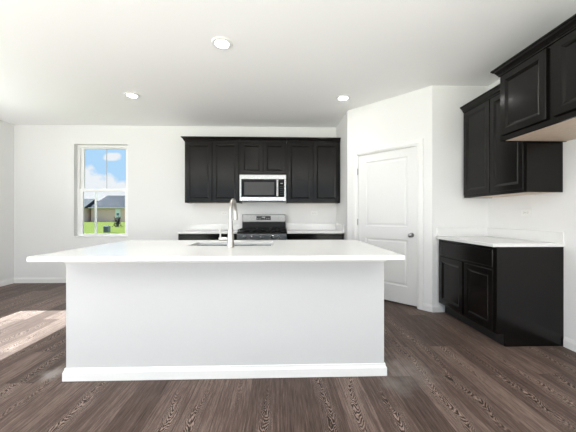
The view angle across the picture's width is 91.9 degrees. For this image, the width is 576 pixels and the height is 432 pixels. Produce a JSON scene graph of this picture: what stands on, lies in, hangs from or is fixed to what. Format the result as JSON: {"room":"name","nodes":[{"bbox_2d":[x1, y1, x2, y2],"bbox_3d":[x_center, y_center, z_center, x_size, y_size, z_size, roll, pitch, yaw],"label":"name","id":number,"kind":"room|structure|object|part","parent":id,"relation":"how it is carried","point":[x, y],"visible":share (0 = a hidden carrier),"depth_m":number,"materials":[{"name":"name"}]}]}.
{"room":"kitchen","nodes":[
{"label":"kitchen","id":0,"kind":"room"},
{"bbox_2d":[0,120,13,280],"bbox_3d":[-4.700,-0.205,1.285,0.150,2.734,7.051,0,0,-2],"label":"wall","id":1,"kind":"structure","parent":0,"point":[6,129],"depth_m":4.68,"materials":[{"name":"paint"}]},
{"bbox_2d":[0,278,13,286],"bbox_3d":[-4.659,1.118,2.667,0.014,0.088,4.291,0,0,-2],"label":"baseboard","id":2,"kind":"structure","parent":1,"relation":"attached to","point":[8,281],"depth_m":4.68,"materials":[{"name":"paint"}]},
{"bbox_2d":[14,125,335,277],"bbox_3d":[-1.176,-0.205,4.993,7.416,2.734,0.150,0,0,-2],"label":"wall","id":3,"kind":"structure","parent":0,"point":[45,156],"depth_m":4.87,"materials":[{"name":"paint"}]},
{"bbox_2d":[14,278,65,282],"bbox_3d":[-3.224,1.118,4.849,3.014,0.088,0.014,0,0,-2],"label":"baseboard","id":4,"kind":"structure","parent":3,"relation":"attached to","point":[16,280],"depth_m":4.81,"materials":[{"name":"paint"}]},
{"bbox_2d":[74,145,127,236],"bbox_3d":[-3.259,-0.437,4.922,0.923,1.618,0.157,0,0,-2],"label":"window","id":5,"kind":"structure","parent":3,"relation":"in","point":[81,189],"depth_m":4.94,"materials":[{"name":"white plastic"}]},
{"bbox_3d":[-3.258,0.365,4.889,0.919,0.014,0.092,0,0,-2],"label":"sill","id":6,"kind":"part","parent":5,"relation":"part of","materials":[{"name":"paint"}]},
{"bbox_3d":[-3.260,-0.075,4.952,0.839,0.810,0.028,0,0,-2],"label":"sash","id":7,"kind":"part","parent":5,"relation":"part of","materials":[{"name":"white plastic"}]},
{"bbox_3d":[-3.260,-0.821,4.980,0.839,0.766,0.026,0,0,-2],"label":"sash","id":8,"kind":"part","parent":5,"relation":"part of","materials":[{"name":"white plastic"}]},
{"bbox_2d":[181,136,241,203],"bbox_3d":[-1.277,-0.751,4.727,0.948,1.079,0.374,0,0,-2],"label":"upper cabinet","id":9,"kind":"object","parent":3,"relation":"attached to","point":[212,163],"visible":0.95,"depth_m":4.58,"materials":[{"name":"brown wood"}]},
{"bbox_3d":[-1.463,-0.722,4.574,0.425,0.979,0.019,0,0,-2],"label":"door","id":10,"kind":"part","parent":9,"relation":"part of","materials":[{"name":"brown wood"}]},
{"bbox_3d":[-1.277,-1.257,4.726,0.948,0.068,0.373,0,0,-2],"label":"crown moulding","id":11,"kind":"part","parent":9,"relation":"part of","materials":[{"name":"brown wood"}]},
{"bbox_3d":[-1.028,-0.722,4.587,0.423,0.979,0.019,0,0,-2],"label":"door","id":12,"kind":"part","parent":9,"relation":"part of","materials":[{"name":"brown wood"}]},
{"bbox_2d":[189,224,241,229],"bbox_3d":[-1.269,0.197,4.904,0.927,0.102,0.020,0,0,-2],"label":"backsplash","id":13,"kind":"structure","parent":3,"relation":"attached to","point":[191,226],"depth_m":4.89,"materials":[{"name":"white stone"}]},
{"bbox_2d":[239,137,286,174],"bbox_3d":[-0.415,-0.981,4.753,0.774,0.621,0.374,0,0,-2],"label":"upper cabinet","id":14,"kind":"object","parent":3,"relation":"attached to","point":[258,155],"visible":0.88,"depth_m":4.60,"materials":[{"name":"brown wood"}]},
{"bbox_3d":[-0.597,-0.951,4.600,0.366,0.521,0.019,0,0,-2],"label":"door","id":15,"kind":"part","parent":14,"relation":"part of","materials":[{"name":"brown wood"}]},
{"bbox_2d":[240,175,285,201],"bbox_3d":[-0.414,-0.451,4.715,0.756,0.432,0.448,0,0,-2],"label":"microwave","id":16,"kind":"object","parent":14,"relation":"attached to","point":[253,188],"visible":1,"depth_m":4.54,"materials":[{"name":"silver metal"}]},
{"bbox_3d":[-0.470,-0.450,4.550,0.578,0.289,0.016,0,0,-2],"label":"door glass","id":17,"kind":"part","parent":16,"relation":"part of","materials":[{"name":"grey glass"}]},
{"bbox_3d":[-0.170,-0.451,4.525,0.040,0.265,0.052,0,0,-2],"label":"handle","id":18,"kind":"part","parent":16,"relation":"part of","materials":[{"name":"metal"}]},
{"bbox_3d":[-0.120,-0.450,4.561,0.121,0.289,0.016,0,0,-2],"label":"control panel","id":19,"kind":"part","parent":16,"relation":"part of","materials":[{"name":"black glass"}]},
{"bbox_3d":[-0.410,-1.257,4.591,0.774,0.068,0.050,0,0,-2],"label":"crown moulding","id":20,"kind":"part","parent":14,"relation":"part of","materials":[{"name":"brown wood"}]},
{"bbox_3d":[-0.223,-0.951,4.611,0.363,0.521,0.019,0,0,-2],"label":"door","id":21,"kind":"part","parent":14,"relation":"part of","materials":[{"name":"brown wood"}]},
{"bbox_2d":[286,224,335,229],"bbox_3d":[0.417,0.197,4.955,0.896,0.102,0.020,0,0,-2],"label":"backsplash","id":22,"kind":"structure","parent":3,"relation":"attached to","point":[288,226],"depth_m":4.94,"materials":[{"name":"white stone"}]},
{"bbox_2d":[286,137,340,203],"bbox_3d":[0.420,-0.751,4.778,0.896,1.079,0.374,0,0,-2],"label":"upper cabinet","id":23,"kind":"object","parent":3,"relation":"attached to","point":[312,163],"visible":1,"depth_m":4.63,"materials":[{"name":"brown wood"}]},
{"bbox_3d":[0.203,-0.722,4.624,0.418,0.979,0.019,0,0,-2],"label":"door","id":24,"kind":"part","parent":23,"relation":"part of","materials":[{"name":"brown wood"}]},
{"bbox_3d":[0.419,-0.223,4.811,0.860,0.014,0.303,0,0,-2],"label":"underside panel","id":25,"kind":"part","parent":23,"relation":"part of","materials":[{"name":"brown wood"}]},
{"bbox_3d":[0.425,-1.257,4.616,0.896,0.068,0.050,0,0,-2],"label":"crown moulding","id":26,"kind":"part","parent":23,"relation":"part of","materials":[{"name":"brown wood"}]},
{"bbox_3d":[0.636,-0.722,4.637,0.424,0.979,0.019,0,0,-2],"label":"door","id":27,"kind":"part","parent":23,"relation":"part of","materials":[{"name":"brown wood"}]},
{"bbox_2d":[0,0,575,127],"bbox_3d":[-1.068,-1.632,1.394,7.416,0.120,7.351,0,0,-2],"label":"ceiling","id":28,"kind":"structure","parent":0,"point":[63,62],"depth_m":2.69,"materials":[{"name":"paint"}]},
{"bbox_2d":[123,92,139,98],"bbox_3d":[-2.032,-1.566,3.630,0.194,0.012,0.194,0,0,-2],"label":"recessed light","id":29,"kind":"object","parent":28,"relation":"in","point":[127,94],"visible":1,"depth_m":3.62,"materials":[{"name":"white plastic"}]},
{"bbox_2d":[211,36,232,49],"bbox_3d":[-0.600,-1.566,2.537,0.194,0.012,0.194,0,0,-2],"label":"recessed light","id":30,"kind":"object","parent":28,"relation":"in","point":[223,43],"visible":1,"depth_m":2.52,"materials":[{"name":"white plastic"}]},
{"bbox_2d":[336,95,350,100],"bbox_3d":[0.738,-1.566,3.714,0.194,0.012,0.194,0,0,-2],"label":"recessed light","id":31,"kind":"object","parent":28,"relation":"in","point":[340,97],"visible":1,"depth_m":3.69,"materials":[{"name":"white plastic"}]},
{"bbox_2d":[0,283,575,431],"bbox_3d":[-1.068,1.202,1.394,7.416,0.080,7.351,0,0,-2],"label":"floor","id":32,"kind":"structure","parent":0,"point":[444,374],"depth_m":1.84,"materials":[{"name":"brown wood"}]},
{"bbox_2d":[178,234,236,239],"bbox_3d":[-1.250,0.720,4.605,0.904,0.883,0.620,0,0,-2],"label":"base cabinet","id":33,"kind":"object","parent":32,"relation":"on","point":[180,236],"visible":0.09,"depth_m":4.30,"materials":[{"name":"brown wood"}]},
{"bbox_2d":[176,224,241,233],"bbox_3d":[-1.260,0.211,4.597,0.927,0.131,0.635,0,0,-2],"label":"countertop","id":34,"kind":"structure","parent":33,"relation":"on","point":[193,228],"depth_m":4.88,"materials":[{"name":"white stone"}]},
{"bbox_2d":[62,260,386,381],"bbox_3d":[-0.445,0.720,2.413,2.300,0.883,0.856,0,0,-2],"label":"kitchen island","id":35,"kind":"object","parent":32,"relation":"on","point":[126,320],"visible":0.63,"depth_m":2.00,"materials":[{"name":"paint"}]},
{"bbox_2d":[27,240,404,261],"bbox_3d":[-0.437,0.263,2.277,2.303,0.029,1.141,0,0,-2],"label":"island countertop","id":36,"kind":"structure","parent":35,"relation":"on","point":[130,250],"depth_m":1.88,"materials":[{"name":"white stone"}]},
{"bbox_2d":[219,198,237,246],"bbox_3d":[-0.488,0.052,2.297,0.124,0.391,0.236,0,0,-2],"label":"kitchen faucet","id":37,"kind":"object","parent":36,"relation":"on","point":[232,216],"visible":0.98,"depth_m":2.20,"materials":[{"name":"silver metal"}]},
{"bbox_3d":[-0.453,-0.048,2.304,0.033,0.191,0.215,0,0,1],"label":"spout","id":38,"kind":"part","parent":37,"relation":"part of","materials":[{"name":"silver metal"}]},
{"bbox_2d":[197,245,271,245],"bbox_3d":[-0.488,0.380,2.482,0.747,0.204,0.404,0,0,-2],"label":"sink","id":39,"kind":"object","parent":36,"relation":"in","point":[197,245],"visible":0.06,"depth_m":2.67,"materials":[{"name":"metal"}]},
{"bbox_3d":[-0.444,1.118,2.404,2.300,0.086,0.838,0,0,-2],"label":"baseboard","id":40,"kind":"part","parent":35,"relation":"part of","materials":[{"name":"paint"}]},
{"bbox_3d":[-0.444,0.306,2.406,2.292,0.056,0.834,0,0,-2],"label":"trim","id":41,"kind":"part","parent":35,"relation":"part of","materials":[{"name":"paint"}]},
{"bbox_2d":[237,214,286,239],"bbox_3d":[-0.408,0.569,4.554,0.759,1.185,0.713,0,0,-2],"label":"range","id":42,"kind":"object","parent":32,"relation":"on","point":[254,226],"visible":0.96,"depth_m":4.82,"materials":[{"name":"metal"}]},
{"bbox_2d":[237,230,286,232],"bbox_3d":[-0.408,0.258,4.556,0.757,0.016,0.560,0,0,-2],"label":"cooktop","id":43,"kind":"object","parent":42,"relation":"in","point":[241,231],"depth_m":4.39,"materials":[{"name":"black metal"}]},
{"bbox_3d":[-0.400,0.327,4.272,0.759,0.118,0.033,0,0,-2],"label":"control panel","id":44,"kind":"part","parent":42,"relation":"part of","materials":[{"name":"metal"}]},
{"bbox_2d":[287,233,343,239],"bbox_3d":[0.425,0.720,4.655,0.891,0.883,0.620,0,0,-2],"label":"base cabinet","id":45,"kind":"object","parent":32,"relation":"on","point":[333,236],"visible":0.16,"depth_m":4.35,"materials":[{"name":"brown wood"}]},
{"bbox_2d":[286,224,344,233],"bbox_3d":[0.426,0.211,4.647,0.896,0.131,0.635,0,0,-2],"label":"countertop","id":46,"kind":"structure","parent":45,"relation":"on","point":[290,228],"depth_m":4.93,"materials":[{"name":"white stone"}]},
{"bbox_3d":[0.434,0.383,4.355,0.854,0.158,0.019,0,0,-2],"label":"drawer","id":47,"kind":"part","parent":45,"relation":"part of","materials":[{"name":"brown wood"}]},
{"bbox_2d":[439,239,563,346],"bbox_3d":[2.130,0.720,2.924,0.628,0.883,0.899,0,0,-2],"label":"base cabinet","id":48,"kind":"object","parent":32,"relation":"on","point":[513,296],"visible":0.88,"depth_m":2.48,"materials":[{"name":"brown wood"}]},
{"bbox_3d":[1.819,0.757,3.118,0.019,0.546,0.416,0,0,-2],"label":"door","id":49,"kind":"part","parent":48,"relation":"part of","materials":[{"name":"brown wood"}]},
{"bbox_3d":[1.825,0.383,2.915,0.019,0.158,0.842,0,0,-2],"label":"drawer","id":50,"kind":"part","parent":48,"relation":"part of","materials":[{"name":"brown wood"}]},
{"bbox_3d":[1.845,0.663,2.916,0.019,0.770,0.899,0,0,-2],"label":"frame","id":51,"kind":"part","parent":48,"relation":"part of","materials":[{"name":"brown wood"}]},
{"bbox_3d":[1.832,0.757,2.688,0.019,0.546,0.388,0,0,-2],"label":"door","id":52,"kind":"part","parent":48,"relation":"part of","materials":[{"name":"brown wood"}]},
{"bbox_2d":[436,228,563,246],"bbox_3d":[2.120,0.211,2.921,0.649,0.131,0.908,0,0,-2],"label":"countertop","id":53,"kind":"structure","parent":48,"relation":"on","point":[491,237],"depth_m":2.88,"materials":[{"name":"white stone"}]},
{"bbox_2d":[336,112,346,239],"bbox_3d":[0.932,-0.205,4.580,0.110,2.734,0.801,0,0,-2],"label":"wall","id":54,"kind":"structure","parent":0,"point":[341,130],"depth_m":4.43,"materials":[{"name":"paint"}]},
{"bbox_2d":[347,86,431,303],"bbox_3d":[1.353,-0.205,3.812,1.178,2.734,0.110,0,0,44],"label":"wall","id":55,"kind":"structure","parent":0,"point":[408,116],"depth_m":3.60,"materials":[{"name":"paint"}]},
{"bbox_2d":[353,138,422,309],"bbox_3d":[1.331,0.104,3.788,0.976,2.112,0.155,0,0,44],"label":"door","id":56,"kind":"structure","parent":55,"relation":"in","point":[387,179],"depth_m":3.69,"materials":[{"name":"paint"}]},
{"bbox_2d":[432,86,487,306],"bbox_3d":[2.085,-0.205,3.431,0.690,2.734,0.110,0,0,-2],"label":"wall","id":57,"kind":"structure","parent":0,"point":[450,209],"depth_m":3.37,"materials":[{"name":"paint"}]},
{"bbox_2d":[423,303,444,311],"bbox_3d":[1.766,1.118,3.374,0.238,0.088,0.061,0,0,17],"label":"baseboard","id":58,"kind":"structure","parent":57,"relation":"attached to","point":[426,307],"depth_m":3.36,"materials":[{"name":"paint"}]},
{"bbox_2d":[488,79,575,340],"bbox_3d":[2.563,-0.205,1.503,0.150,2.734,7.051,0,0,-2],"label":"wall","id":59,"kind":"structure","parent":0,"point":[556,211],"depth_m":2.51,"materials":[{"name":"paint"}]},
{"bbox_2d":[460,84,562,197],"bbox_3d":[2.254,-0.750,2.909,0.381,1.081,0.849,0,0,-2],"label":"upper cabinet","id":60,"kind":"object","parent":59,"relation":"attached to","point":[493,168],"visible":0.74,"depth_m":2.80,"materials":[{"name":"brown wood"}]},
{"bbox_3d":[2.098,-0.726,3.107,0.019,0.971,0.404,0,0,-2],"label":"door","id":61,"kind":"part","parent":60,"relation":"part of","materials":[{"name":"brown wood"}]},
{"bbox_3d":[2.089,-1.257,2.904,0.050,0.068,0.849,0,0,-2],"label":"crown moulding","id":62,"kind":"part","parent":60,"relation":"part of","materials":[{"name":"brown wood"}]},
{"bbox_3d":[2.123,-0.726,2.905,0.019,1.031,0.847,0,0,-2],"label":"frame","id":63,"kind":"part","parent":60,"relation":"part of","materials":[{"name":"brown wood"}]},
{"bbox_3d":[2.110,-0.726,2.696,0.019,0.971,0.394,0,0,-2],"label":"door","id":64,"kind":"part","parent":60,"relation":"part of","materials":[{"name":"brown wood"}]},
{"bbox_3d":[2.288,-0.221,2.910,0.310,0.014,0.814,0,0,-2],"label":"underside panel","id":65,"kind":"part","parent":60,"relation":"part of","materials":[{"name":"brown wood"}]},
{"bbox_2d":[488,228,563,243],"bbox_3d":[2.434,0.197,2.930,0.020,0.102,0.908,0,0,-2],"label":"backsplash","id":66,"kind":"structure","parent":59,"relation":"attached to","point":[533,235],"depth_m":2.81,"materials":[{"name":"white stone"}]},
{"bbox_2d":[521,209,531,215],"bbox_3d":[2.442,-0.031,2.860,0.009,0.072,0.120,0,0,-2],"label":"wall outlet","id":67,"kind":"object","parent":59,"relation":"attached to","point":[524,212],"visible":1,"depth_m":2.85,"materials":[{"name":"white plastic"}]},
{"bbox_2d":[490,14,575,141],"bbox_3d":[2.153,-0.974,2.030,0.636,0.641,0.975,0,0,-2],"label":"upper cabinet","id":68,"kind":"object","parent":59,"relation":"attached to","point":[538,83],"visible":1,"depth_m":2.10,"materials":[{"name":"brown wood"}]},
{"bbox_3d":[1.869,-0.956,2.228,0.019,0.516,0.418,0,0,-2],"label":"door","id":69,"kind":"part","parent":68,"relation":"part of","materials":[{"name":"brown wood"}]},
{"bbox_3d":[1.974,-1.260,2.025,0.277,0.068,0.975,0,0,-2],"label":"crown moulding","id":70,"kind":"part","parent":68,"relation":"part of","materials":[{"name":"brown wood"}]},
{"bbox_3d":[2.187,-0.664,2.006,0.565,0.014,0.889,0,0,-2],"label":"underside panel","id":71,"kind":"part","parent":68,"relation":"part of","materials":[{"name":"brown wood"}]},
{"bbox_3d":[1.883,-0.956,1.760,0.019,0.516,0.407,0,0,-2],"label":"door","id":72,"kind":"part","parent":68,"relation":"part of","materials":[{"name":"brown wood"}]},
{"bbox_2d":[563,337,575,351],"bbox_3d":[2.519,1.118,0.226,0.014,0.088,4.500,0,0,-2],"label":"baseboard","id":73,"kind":"structure","parent":59,"relation":"attached to","point":[568,343],"depth_m":2.42,"materials":[{"name":"paint"}]},
{"label":"outside","id":74,"kind":"structure","parent":0,"visible":0},
{"bbox_2d":[84,222,124,232],"bbox_3d":[-41.182,1.437,38.782,200.000,0.350,200.000,0,0,-2],"label":"ground","id":75,"kind":"structure","parent":74,"point":[89,227],"depth_m":29.84,"materials":[{"name":"green plant"}]},
{"bbox_2d":[84,199,97,221],"bbox_3d":[-47.377,-1.163,58.545,13.500,4.850,6.820,0,0,-2],"label":"house","id":76,"kind":"structure","parent":75,"relation":"on","point":[87,202],"depth_m":57.19,"materials":[{"name":"beige"}]},
{"bbox_2d":[88,196,124,221],"bbox_3d":[-36.512,-1.538,59.872,8.100,5.600,6.820,0,0,-2],"label":"house","id":77,"kind":"structure","parent":75,"relation":"on","point":[108,207],"depth_m":56.94,"materials":[{"name":"beige"}]},
{"bbox_3d":[-34.723,-0.488,56.929,1.000,1.900,0.090,0,0,-2],"label":"door","id":78,"kind":"part","parent":77,"relation":"part of","materials":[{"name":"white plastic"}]},
{"bbox_2d":[103,226,110,232],"bbox_3d":[-13.583,1.002,20.897,0.380,0.520,0.310,0,0,-2],"label":"air conditioner","id":79,"kind":"object","parent":75,"relation":"on","point":[106,229],"visible":1,"depth_m":20.75,"materials":[{"name":"grey metal"}]},
{"bbox_2d":[112,216,121,226],"bbox_3d":[-19.037,0.655,31.153,0.960,1.285,0.968,0,0,-18],"label":"shrub","id":80,"kind":"object","parent":75,"relation":"on","point":[117,220],"visible":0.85,"depth_m":31.05,"materials":[{"name":"grey plant"}]}
]}

